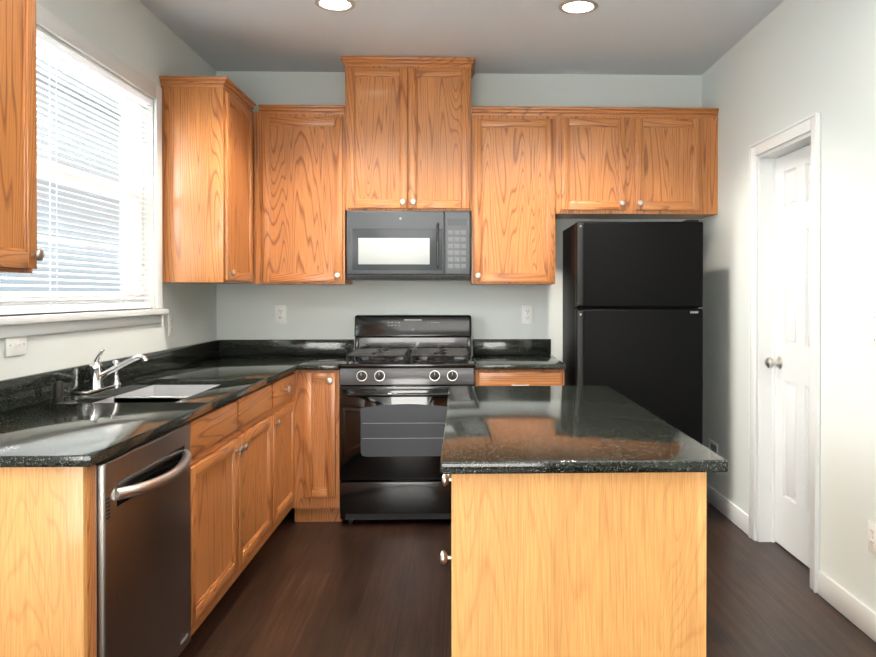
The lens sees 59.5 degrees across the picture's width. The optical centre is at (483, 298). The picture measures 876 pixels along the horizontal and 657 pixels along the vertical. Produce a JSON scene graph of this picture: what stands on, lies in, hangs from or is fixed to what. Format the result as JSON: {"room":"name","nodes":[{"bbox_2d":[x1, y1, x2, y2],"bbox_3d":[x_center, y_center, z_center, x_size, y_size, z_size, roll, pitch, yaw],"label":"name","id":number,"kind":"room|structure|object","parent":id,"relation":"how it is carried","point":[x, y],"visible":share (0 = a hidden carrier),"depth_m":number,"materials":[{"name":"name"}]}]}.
{"room":"kitchen","nodes":[
{"label":"kitchen","id":0,"kind":"room"},
{"bbox_2d":[0,0,219,379],"bbox_3d":[-1.685,-0.065,1.305,0.160,2.740,7.520,0,0,-2],"label":"wall","id":1,"kind":"structure","parent":0,"point":[126,29],"depth_m":3.69,"materials":[{"name":"paint"}]},
{"bbox_2d":[5,336,26,356],"bbox_3d":[-1.638,0.163,2.686,0.014,0.076,0.125,0,0,-2],"label":"light switch","id":2,"kind":"object","parent":1,"relation":"attached to","point":[14,346],"visible":0.98,"depth_m":2.68,"materials":[{"name":"white plastic"}]},
{"bbox_2d":[0,0,43,272],"bbox_3d":[-1.435,-0.606,1.920,0.371,1.071,0.632,0,0,-2],"label":"upper cabinet","id":3,"kind":"object","parent":1,"relation":"attached to","point":[20,252],"visible":1,"depth_m":2.13,"materials":[{"name":"brown wood"}]},
{"bbox_2d":[0,2,168,338],"bbox_3d":[-1.695,-0.477,3.151,0.157,1.219,1.676,0,0,-2],"label":"window unit","id":4,"kind":"structure","parent":1,"relation":"in","point":[52,52],"depth_m":3.36,"materials":[{"name":"white plastic"}]},
{"bbox_2d":[168,314,173,335],"bbox_3d":[-1.685,0.143,4.118,0.007,0.118,0.072,0,0,-2],"label":"outlet","id":5,"kind":"object","parent":1,"relation":"attached to","point":[170,324],"visible":1,"depth_m":4.11,"materials":[{"name":"white plastic"}]},
{"bbox_2d":[159,76,255,283],"bbox_3d":[-1.507,-0.621,4.275,0.371,1.071,0.614,0,0,-2],"label":"upper cabinet","id":6,"kind":"object","parent":1,"relation":"attached to","point":[207,189],"visible":1,"depth_m":4.00,"materials":[{"name":"brown wood"}]},
{"bbox_2d":[220,71,699,361],"bbox_3d":[-0.153,-0.088,5.034,3.090,2.740,0.160,0,0,-2],"label":"wall","id":7,"kind":"structure","parent":0,"point":[247,311],"depth_m":4.95,"materials":[{"name":"paint"}]},
{"bbox_2d":[275,305,285,323],"bbox_3d":[-1.305,0.103,4.914,0.072,0.118,0.007,0,0,-2],"label":"electrical outlet","id":8,"kind":"object","parent":7,"relation":"attached to","point":[280,314],"visible":1,"depth_m":4.91,"materials":[{"name":"white plastic"}]},
{"bbox_2d":[254,104,352,284],"bbox_3d":[-1.111,-0.616,4.747,0.542,1.057,0.342,0,0,-2],"label":"upper cabinet","id":9,"kind":"object","parent":7,"relation":"attached to","point":[300,214],"depth_m":4.59,"materials":[{"name":"brown wood"}]},
{"bbox_2d":[342,56,473,211],"bbox_3d":[-0.459,-0.984,4.764,0.758,0.907,0.342,0,0,-2],"label":"upper cabinet","id":10,"kind":"object","parent":7,"relation":"attached to","point":[406,134],"depth_m":4.60,"materials":[{"name":"brown wood"}]},
{"bbox_2d":[347,211,469,280],"bbox_3d":[-0.453,-0.318,4.728,0.736,0.408,0.424,0,0,-2],"label":"microwave","id":11,"kind":"object","parent":10,"relation":"attached to","point":[408,245],"visible":1,"depth_m":4.56,"materials":[{"name":"plastic"}]},
{"bbox_2d":[470,106,557,284],"bbox_3d":[0.177,-0.616,4.786,0.509,1.057,0.342,0,0,-2],"label":"upper cabinet","id":12,"kind":"object","parent":7,"relation":"attached to","point":[514,215],"depth_m":4.62,"materials":[{"name":"brown wood"}]},
{"bbox_2d":[522,305,532,323],"bbox_3d":[0.284,0.105,4.963,0.072,0.118,0.007,0,0,-2],"label":"electrical outlet","id":13,"kind":"object","parent":7,"relation":"attached to","point":[527,314],"visible":1,"depth_m":4.96,"materials":[{"name":"white plastic"}]},
{"bbox_2d":[558,108,718,218],"bbox_3d":[0.930,-0.830,4.808,0.994,0.629,0.342,0,0,-2],"label":"upper cabinet","id":14,"kind":"object","parent":7,"relation":"attached to","point":[614,163],"depth_m":4.65,"materials":[{"name":"brown wood"}]},
{"bbox_2d":[139,0,783,74],"bbox_3d":[-0.036,-1.485,1.347,3.460,0.100,7.520,0,0,-2],"label":"ceiling","id":15,"kind":"structure","parent":0,"point":[653,37],"depth_m":4.17,"materials":[{"name":"paint"}]},
{"bbox_2d":[315,0,354,11],"bbox_3d":[-0.730,-1.446,3.757,0.196,0.006,0.196,0,0,-2],"label":"recessed light","id":16,"kind":"object","parent":15,"relation":"in","point":[338,5],"visible":1,"depth_m":3.77,"materials":[{"name":"white glass"}]},
{"bbox_2d":[558,0,597,13],"bbox_3d":[0.470,-1.447,3.794,0.196,0.006,0.196,0,0,-2],"label":"recessed light","id":17,"kind":"object","parent":15,"relation":"in","point":[577,6],"visible":1,"depth_m":3.79,"materials":[{"name":"white glass"}]},
{"bbox_2d":[178,501,875,656],"bbox_3d":[0.564,1.355,1.383,4.660,0.100,7.520,0,0,-2],"label":"floor","id":18,"kind":"structure","parent":0,"point":[366,588],"depth_m":3.27,"materials":[{"name":"brown wood"}]},
{"bbox_2d":[96,421,191,656],"bbox_3d":[-1.267,0.859,2.302,0.676,0.880,0.637,0,0,-2],"label":"dishwasher","id":19,"kind":"object","parent":18,"relation":"on","point":[143,496],"visible":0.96,"depth_m":2.24,"materials":[{"name":"silver metal"}]},
{"bbox_2d":[188,371,295,564],"bbox_3d":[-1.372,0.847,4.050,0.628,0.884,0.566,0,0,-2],"label":"base cabinet","id":20,"kind":"object","parent":18,"relation":"on","point":[265,460],"depth_m":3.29,"materials":[{"name":"brown wood"}]},
{"bbox_2d":[296,369,342,521],"bbox_3d":[-0.960,0.844,4.604,0.269,0.884,0.655,0,0,-2],"label":"base cabinet","id":21,"kind":"object","parent":18,"relation":"on","point":[317,391],"depth_m":4.31,"materials":[{"name":"brown wood"}]},
{"bbox_2d":[0,339,353,467],"bbox_3d":[-1.228,0.341,3.401,0.878,0.134,3.042,0,0,-2],"label":"countertop","id":22,"kind":"structure","parent":21,"relation":"on","point":[39,427],"depth_m":2.82,"materials":[{"name":"stone"}]},
{"bbox_2d":[52,381,63,400],"bbox_3d":[-1.586,0.345,2.852,0.042,0.072,0.042,0,0,-2],"label":"air gap cap","id":23,"kind":"object","parent":22,"relation":"on","point":[58,391],"visible":0.94,"depth_m":2.84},
{"bbox_2d":[56,396,77,405],"bbox_3d":[-1.502,0.367,2.754,0.071,0.029,0.072,0,0,-2],"label":"stopper","id":24,"kind":"object","parent":22,"relation":"on","point":[66,401],"visible":0.98,"depth_m":2.74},
{"bbox_2d":[74,348,148,393],"bbox_3d":[-1.507,0.291,3.189,0.242,0.175,0.321,0,0,-2],"label":"faucet","id":25,"kind":"object","parent":22,"relation":"on","point":[97,375],"visible":1,"depth_m":3.14,"materials":[{"name":"silver metal"}]},
{"bbox_2d":[94,385,218,402],"bbox_3d":[-1.348,0.555,3.200,0.430,0.290,0.840,0,0,-2],"label":"undermount sink","id":26,"kind":"object","parent":22,"relation":"in","point":[162,393],"visible":0.08,"depth_m":3.48,"materials":[{"name":"metal"}]},
{"bbox_2d":[339,315,474,523],"bbox_3d":[-0.439,0.696,4.575,0.764,1.178,0.679,0,0,-2],"label":"range","id":27,"kind":"object","parent":18,"relation":"on","point":[400,375],"visible":0.96,"depth_m":4.30,"materials":[{"name":"black metal"}]},
{"bbox_2d":[474,369,563,385],"bbox_3d":[0.198,0.843,4.639,0.508,0.883,0.656,0,0,-2],"label":"base cabinet","id":28,"kind":"object","parent":18,"relation":"on","point":[542,377],"visible":0.04,"depth_m":4.34,"materials":[{"name":"brown wood"}]},
{"bbox_2d":[473,339,565,369],"bbox_3d":[0.198,0.333,4.641,0.516,0.134,0.648,0,0,-2],"label":"countertop","id":29,"kind":"structure","parent":28,"relation":"on","point":[508,354],"depth_m":4.94,"materials":[{"name":"stone"}]},
{"bbox_2d":[440,401,706,656],"bbox_3d":[0.196,0.856,2.573,0.651,0.883,1.443,0,0,-2],"label":"kitchen island","id":30,"kind":"object","parent":18,"relation":"on","point":[578,521],"depth_m":1.85,"materials":[{"name":"brown wood"}]},
{"bbox_2d":[440,386,727,477],"bbox_3d":[0.219,0.398,2.568,0.691,0.030,1.497,0,0,-2],"label":"island countertop","id":31,"kind":"structure","parent":30,"relation":"on","point":[490,431],"depth_m":2.12,"materials":[{"name":"black stone"}]},
{"bbox_2d":[563,220,702,444],"bbox_3d":[0.876,0.418,4.620,0.722,1.734,0.647,0,0,-2],"label":"refrigerator","id":32,"kind":"object","parent":18,"relation":"on","point":[632,312],"visible":0.69,"depth_m":4.32,"materials":[{"name":"black metal"}]},
{"bbox_2d":[700,0,875,612],"bbox_3d":[1.614,-0.066,1.406,0.160,2.740,7.520,0,0,-2],"label":"wall","id":33,"kind":"structure","parent":0,"point":[784,64],"depth_m":3.30,"materials":[{"name":"paint"}]},
{"bbox_2d":[709,439,717,474],"bbox_3d":[1.404,0.984,4.742,0.053,0.190,0.171,0,0,-2],"label":"outlet","id":34,"kind":"object","parent":33,"relation":"attached to","point":[713,446],"visible":0.33,"depth_m":4.74,"materials":[{"name":"white plastic"}]},
{"bbox_2d":[707,484,747,534],"bbox_3d":[1.428,1.233,4.552,0.018,0.105,0.857,0,0,-2],"label":"baseboard","id":35,"kind":"structure","parent":33,"relation":"attached to","point":[721,503],"depth_m":4.45,"materials":[{"name":"white wood"}]},
{"bbox_2d":[748,112,820,592],"bbox_3d":[1.530,0.237,3.732,0.184,2.107,0.774,0,0,-2],"label":"door frame","id":36,"kind":"structure","parent":33,"relation":"attached to","point":[807,124],"depth_m":4.03,"materials":[{"name":"white wood"}]},
{"bbox_2d":[765,144,810,567],"bbox_3d":[1.529,0.275,3.732,0.107,2.015,0.606,0,0,-2],"label":"door","id":37,"kind":"structure","parent":33,"relation":"in","point":[791,362],"depth_m":3.82,"materials":[{"name":"white wood"}]},
{"bbox_2d":[817,570,875,641],"bbox_3d":[1.549,1.257,0.581,0.018,0.105,5.537,0,0,-2],"label":"baseboard","id":38,"kind":"structure","parent":33,"relation":"attached to","point":[858,613],"depth_m":3.08,"materials":[{"name":"white wood"}]},
{"bbox_2d":[868,519,875,554],"bbox_3d":[1.482,0.910,2.909,0.007,0.118,0.072,0,0,-2],"label":"outlet","id":39,"kind":"object","parent":33,"relation":"attached to","point":[871,536],"visible":1,"depth_m":2.91,"materials":[{"name":"white plastic"}]},
{"bbox_2d":[870,313,875,343],"bbox_3d":[1.478,0.115,2.894,0.016,0.118,0.072,0,0,-2],"label":"light switch","id":40,"kind":"object","parent":33,"relation":"attached to","point":[872,328],"visible":1,"depth_m":2.90,"materials":[{"name":"white plastic"}]},
{"label":"outside","id":41,"kind":"structure","parent":0,"visible":0},
{"bbox_2d":[0,56,121,291],"bbox_3d":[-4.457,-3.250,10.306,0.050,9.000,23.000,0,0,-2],"label":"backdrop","id":42,"kind":"structure","parent":41,"point":[70,220],"depth_m":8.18,"materials":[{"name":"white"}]}
]}

